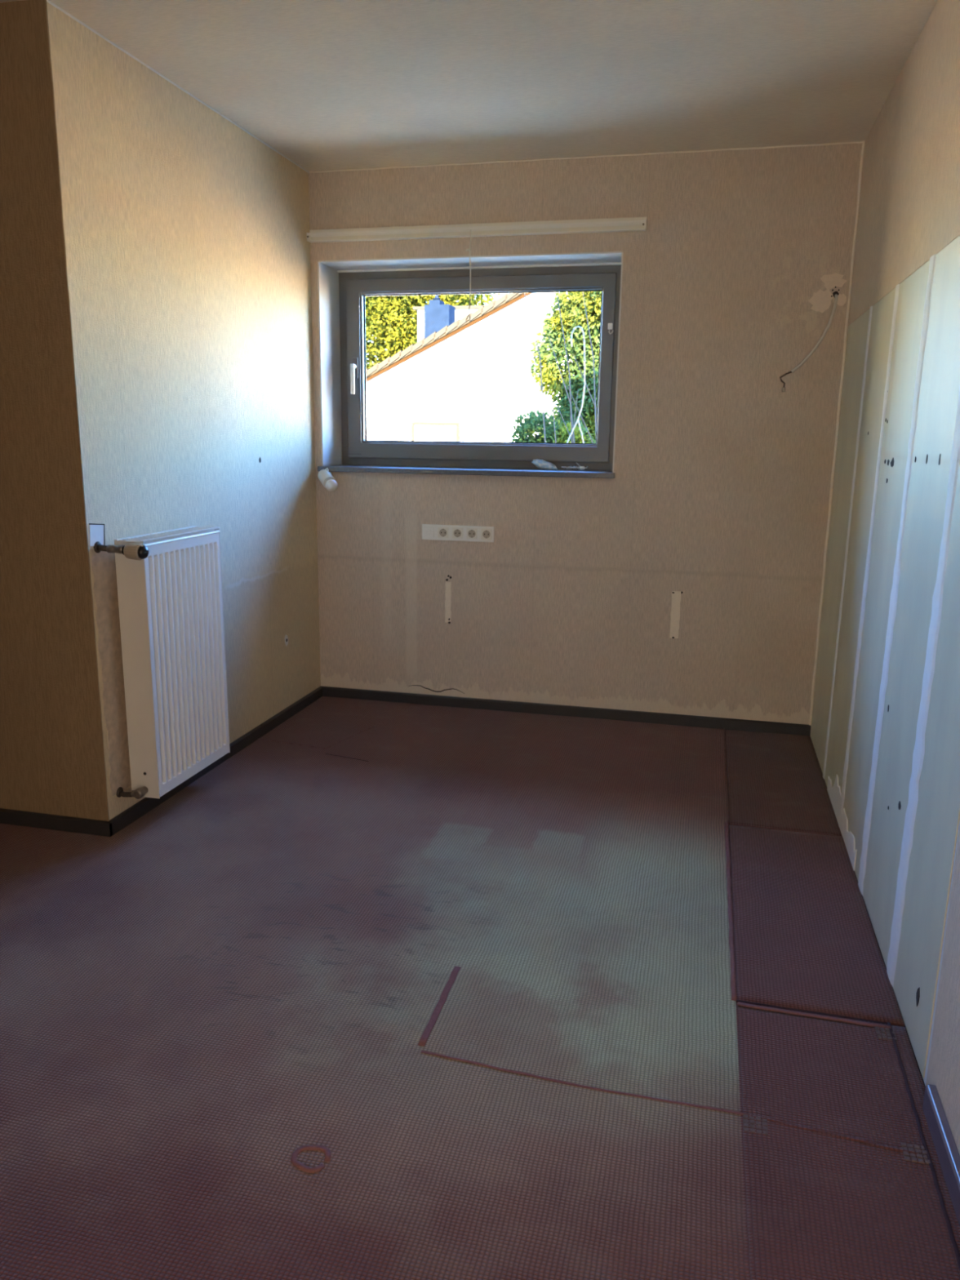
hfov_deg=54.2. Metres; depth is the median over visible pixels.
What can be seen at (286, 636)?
hole
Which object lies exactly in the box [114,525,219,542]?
grille
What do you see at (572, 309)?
tree
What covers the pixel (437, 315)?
chimney
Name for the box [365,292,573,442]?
house
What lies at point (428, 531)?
light switch
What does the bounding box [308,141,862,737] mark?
wall
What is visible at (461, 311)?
house
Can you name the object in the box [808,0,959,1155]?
wall
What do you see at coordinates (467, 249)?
pull cord
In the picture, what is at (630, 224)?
rail
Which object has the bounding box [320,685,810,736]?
baseboard
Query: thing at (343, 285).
window
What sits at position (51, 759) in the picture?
wall
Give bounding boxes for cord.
[465,229,471,322]
[566,325,585,443]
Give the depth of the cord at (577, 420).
4.68 m
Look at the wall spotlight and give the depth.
4.62 m
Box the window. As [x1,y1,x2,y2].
[317,251,623,472]
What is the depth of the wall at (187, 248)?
3.52 m
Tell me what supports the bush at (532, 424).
on the ground
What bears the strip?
attached to the wall at (687, 580)
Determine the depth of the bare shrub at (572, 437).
7.97 m
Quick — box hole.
[284,634,288,646]
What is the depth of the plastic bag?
4.63 m
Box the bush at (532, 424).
[510,408,595,443]
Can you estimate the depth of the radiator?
3.31 m
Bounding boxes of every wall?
[0,0,106,821]
[44,0,320,821]
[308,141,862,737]
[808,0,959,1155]
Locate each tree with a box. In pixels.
[364,293,500,368]
[526,291,601,443]
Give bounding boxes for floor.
[0,696,959,1279]
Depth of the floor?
2.22 m
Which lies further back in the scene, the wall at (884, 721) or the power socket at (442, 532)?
the power socket at (442, 532)
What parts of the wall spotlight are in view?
bulb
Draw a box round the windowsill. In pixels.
[317,464,615,478]
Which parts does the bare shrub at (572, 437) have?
stem, stem, stem, stem, stem, stem, stem, stem, stem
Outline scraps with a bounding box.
[561,462,587,470]
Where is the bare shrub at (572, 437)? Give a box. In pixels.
[524,291,596,443]
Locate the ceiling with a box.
[0,0,937,171]
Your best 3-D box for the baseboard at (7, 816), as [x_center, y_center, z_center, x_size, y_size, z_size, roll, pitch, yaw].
[-2.005,0.604,3.397,1.514,0.053,0.014,4,13,13]
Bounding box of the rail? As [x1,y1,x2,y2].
[306,217,647,243]
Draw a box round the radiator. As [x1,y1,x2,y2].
[93,525,230,799]
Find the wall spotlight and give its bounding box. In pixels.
[317,467,337,491]
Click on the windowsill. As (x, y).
(351, 468)
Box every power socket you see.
[437,527,448,537]
[452,527,462,538]
[466,528,477,539]
[480,528,491,539]
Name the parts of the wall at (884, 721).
wallboard panel, wallboard panel, wallboard panel, wallboard panel, wallboard panel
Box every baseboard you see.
[0,808,112,836]
[106,686,322,835]
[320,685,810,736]
[922,1084,959,1226]
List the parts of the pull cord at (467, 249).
cord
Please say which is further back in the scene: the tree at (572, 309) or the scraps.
the tree at (572, 309)
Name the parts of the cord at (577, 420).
cord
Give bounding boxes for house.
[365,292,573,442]
[413,305,485,342]
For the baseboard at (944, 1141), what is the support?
attached to the wall at (884, 721)
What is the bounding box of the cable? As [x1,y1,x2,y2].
[779,293,838,391]
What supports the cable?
attached to the wall at (687, 580)
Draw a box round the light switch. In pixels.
[423,526,434,537]
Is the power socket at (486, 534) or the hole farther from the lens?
the power socket at (486, 534)
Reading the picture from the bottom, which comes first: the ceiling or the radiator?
the radiator
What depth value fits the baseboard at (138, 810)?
3.99 m
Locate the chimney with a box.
[424,294,455,338]
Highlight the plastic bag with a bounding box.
[531,458,557,470]
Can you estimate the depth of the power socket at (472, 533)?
4.61 m
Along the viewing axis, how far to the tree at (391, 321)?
30.77 m
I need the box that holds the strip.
[422,524,493,542]

